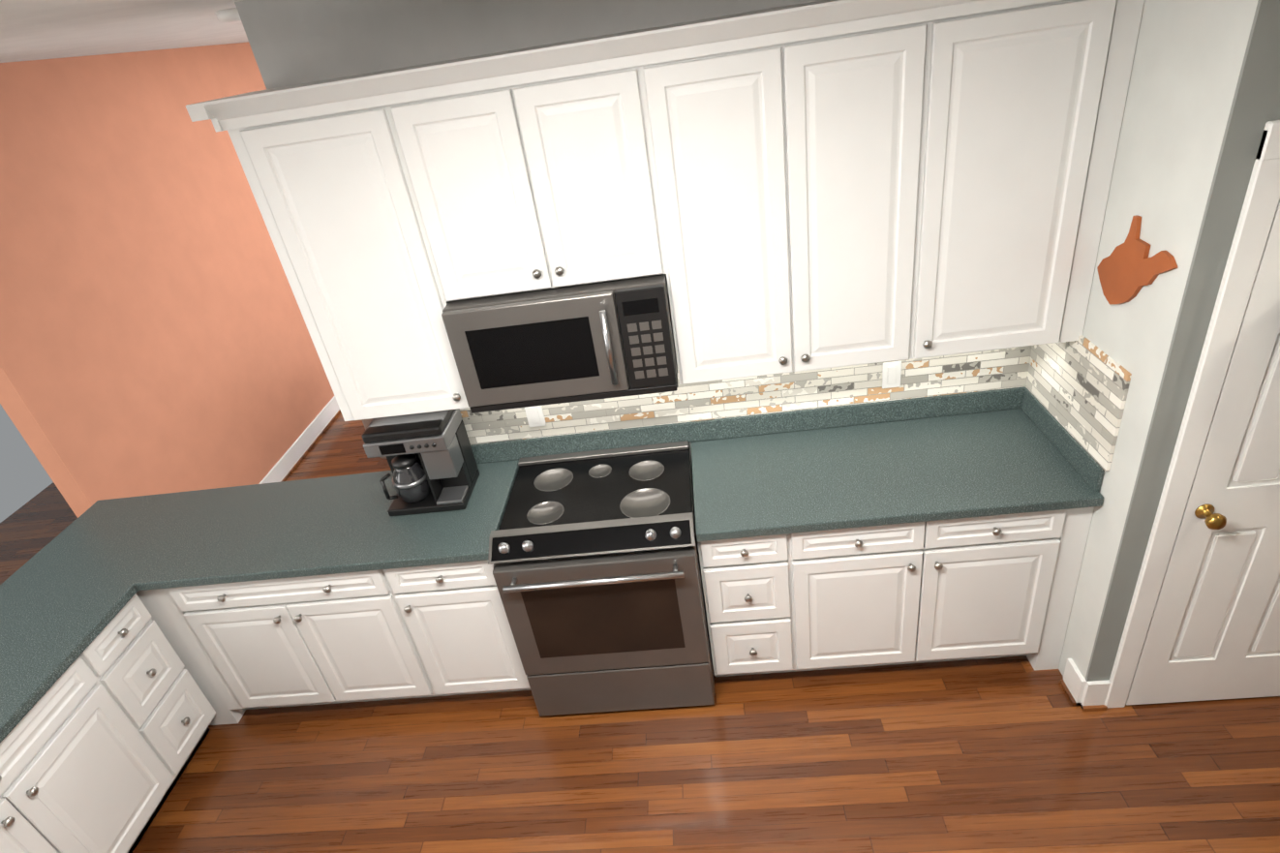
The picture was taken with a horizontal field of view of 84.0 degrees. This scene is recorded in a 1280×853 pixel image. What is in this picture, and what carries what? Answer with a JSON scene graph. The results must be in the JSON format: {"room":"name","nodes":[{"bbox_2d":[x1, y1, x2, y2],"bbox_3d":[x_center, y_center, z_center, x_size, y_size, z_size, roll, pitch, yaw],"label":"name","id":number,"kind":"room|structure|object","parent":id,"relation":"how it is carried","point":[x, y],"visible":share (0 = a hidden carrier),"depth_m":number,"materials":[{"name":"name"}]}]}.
{"room":"kitchen","nodes":[
{"label":"kitchen","id":0,"kind":"room"},
{"bbox_2d":[0,0,248,62],"bbox_3d":[1.810,-2.267,2.889,14.000,0.060,10.000,-6,30,6],"label":"ceiling","id":1,"kind":"structure","parent":0,"point":[39,29],"depth_m":2.52,"materials":[{"name":"white paint"}]},
{"bbox_2d":[214,7,241,23],"bbox_3d":[-1.472,-1.505,2.602,0.140,0.040,0.140,-6,30,6],"label":"smoke detector","id":2,"kind":"object","parent":1,"relation":"attached to","point":[228,15],"visible":0.58,"depth_m":2.55,"materials":[{"name":"white plastic"}]},
{"bbox_2d":[0,42,334,518],"bbox_3d":[-2.820,-1.480,5.679,0.120,2.780,5.496,-6,30,6],"label":"wall","id":3,"kind":"structure","parent":0,"point":[155,338],"depth_m":4.07,"materials":[{"name":"orange paint"}]},
{"bbox_2d":[258,395,340,484],"bbox_3d":[-2.560,-0.401,6.402,0.028,0.140,5.270,-6,30,6],"label":"baseboard","id":4,"kind":"structure","parent":3,"relation":"attached to","point":[289,461],"depth_m":5.48,"materials":[{"name":"white wood"}]},
{"bbox_2d":[234,0,820,463],"bbox_3d":[0.209,-0.382,2.951,2.725,2.780,0.120,-6,30,6],"label":"wall","id":5,"kind":"structure","parent":0,"point":[300,41],"depth_m":2.36,"materials":[{"name":"grey paint"}]},
{"bbox_2d":[205,71,480,421],"bbox_3d":[-0.961,-0.618,2.581,0.528,1.151,0.349,-6,30,6],"label":"upper cabinet","id":6,"kind":"object","parent":5,"relation":"attached to","point":[322,165],"depth_m":2.37,"materials":[{"name":"white wood"}]},
{"bbox_2d":[379,30,670,305],"bbox_3d":[-0.343,-0.868,2.410,0.780,0.726,0.349,-6,30,6],"label":"upper cabinet","id":7,"kind":"object","parent":5,"relation":"attached to","point":[533,167],"depth_m":2.24,"materials":[{"name":"white wood"}]},
{"bbox_2d":[441,274,678,413],"bbox_3d":[-0.266,-0.347,2.634,0.772,0.400,0.460,-6,30,6],"label":"microwave","id":8,"kind":"object","parent":7,"relation":"attached to","point":[596,341],"visible":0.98,"depth_m":2.46,"materials":[{"name":"metal"}]},
{"bbox_2d":[524,405,546,426],"bbox_3d":[-0.456,-0.051,3.082,0.075,0.120,0.008,-6,30,6],"label":"outlet","id":9,"kind":"object","parent":5,"relation":"attached to","point":[534,414],"depth_m":3.08,"materials":[{"name":"white plastic"}]},
{"bbox_2d":[469,383,1030,464],"bbox_3d":[0.266,0.018,3.102,2.721,0.099,0.018,-6,30,6],"label":"backsplash","id":10,"kind":"structure","parent":5,"relation":"attached to","point":[988,398],"depth_m":3.07,"materials":[{"name":"green stone"}]},
{"bbox_2d":[639,0,941,391],"bbox_3d":[0.483,-0.770,2.437,0.830,1.151,0.349,-6,30,6],"label":"upper cabinet","id":11,"kind":"object","parent":5,"relation":"attached to","point":[819,212],"depth_m":2.24,"materials":[{"name":"white wood"}]},
{"bbox_2d":[882,360,901,388],"bbox_3d":[1.038,-0.212,2.931,0.075,0.120,0.008,-6,30,6],"label":"outlet","id":12,"kind":"object","parent":5,"relation":"attached to","point":[891,374],"depth_m":2.93,"materials":[{"name":"white plastic"}]},
{"bbox_2d":[0,412,1279,852],"bbox_3d":[2.207,0.161,4.307,14.000,0.060,10.000,-6,30,6],"label":"floor","id":13,"kind":"structure","parent":0,"point":[1003,755],"depth_m":2.77,"materials":[{"name":"brown wood"}]},
{"bbox_2d":[361,418,388,462],"bbox_3d":[-0.682,-0.499,5.164,2.570,1.020,1.000,-6,30,6],"label":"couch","id":14,"kind":"object","parent":13,"relation":"on","point":[366,422],"depth_m":4.93,"materials":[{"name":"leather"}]},
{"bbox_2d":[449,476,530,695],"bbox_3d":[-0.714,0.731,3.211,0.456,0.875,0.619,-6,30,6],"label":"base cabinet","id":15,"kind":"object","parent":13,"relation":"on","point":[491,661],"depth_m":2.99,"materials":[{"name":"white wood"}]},
{"bbox_2d":[0,460,518,852],"bbox_3d":[-1.635,1.150,1.835,2.096,0.039,3.492,-6,30,6],"label":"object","id":16,"kind":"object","parent":15,"relation":"on","point":[147,624],"depth_m":2.87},
{"bbox_2d":[361,408,479,516],"bbox_3d":[-0.902,0.127,2.951,0.330,0.390,0.260,-6,30,6],"label":"coffee maker","id":17,"kind":"object","parent":16,"relation":"on","point":[431,460],"visible":1,"depth_m":2.88,"materials":[{"name":"black plastic"}]},
{"bbox_2d":[487,440,714,716],"bbox_3d":[-0.114,0.672,3.061,0.766,0.958,0.738,-6,30,6],"label":"stove","id":18,"kind":"object","parent":13,"relation":"on","point":[594,557],"visible":0.98,"depth_m":2.79,"materials":[{"name":"metal"}]},
{"bbox_2d":[692,468,797,676],"bbox_3d":[0.447,0.609,3.095,0.338,0.875,0.619,-6,30,6],"label":"base cabinet","id":19,"kind":"object","parent":13,"relation":"on","point":[750,594],"depth_m":2.79,"materials":[{"name":"white wood"}]},
{"bbox_2d":[793,511,1076,670],"bbox_3d":[1.099,0.541,3.030,0.980,0.875,0.619,-6,30,6],"label":"base cabinet","id":20,"kind":"object","parent":13,"relation":"on","point":[961,589],"depth_m":2.73,"materials":[{"name":"white wood"}]},
{"bbox_2d":[689,410,1103,542],"bbox_3d":[0.914,0.169,2.801,1.411,0.039,0.648,-6,30,6],"label":"countertop","id":21,"kind":"structure","parent":20,"relation":"on","point":[992,464],"depth_m":2.71,"materials":[{"name":"green stone"}]},
{"bbox_2d":[1058,0,1279,681],"bbox_3d":[2.373,-0.411,2.397,1.675,2.780,0.904,-6,30,6],"label":"wall","id":22,"kind":"structure","parent":0,"point":[1187,62],"depth_m":2.01,"materials":[{"name":"white paint"}]},
{"bbox_2d":[917,0,1144,367],"bbox_3d":[1.182,-0.843,2.367,0.583,1.151,0.349,-6,30,6],"label":"upper cabinet","id":23,"kind":"object","parent":22,"relation":"attached to","point":[1029,96],"depth_m":2.20,"materials":[{"name":"white wood"}]},
{"bbox_2d":[1022,387,1107,491],"bbox_3d":[1.593,0.034,2.702,0.018,0.099,0.599,-6,30,6],"label":"backsplash","id":24,"kind":"structure","parent":22,"relation":"attached to","point":[1091,470],"depth_m":2.64,"materials":[{"name":"green stone"}]},
{"bbox_2d":[1097,214,1177,304],"bbox_3d":[1.487,-0.478,2.139,0.013,0.290,0.360,-6,30,6],"label":"sign","id":25,"kind":"object","parent":22,"relation":"attached to","point":[1128,269],"visible":0.98,"depth_m":2.14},
{"bbox_2d":[1104,120,1279,708],"bbox_3d":[2.044,0.158,2.165,0.790,2.130,0.093,-6,30,6],"label":"pantry door","id":26,"kind":"structure","parent":22,"relation":"in","point":[1203,622],"depth_m":2.28,"materials":[{"name":"white wood"}]}
]}

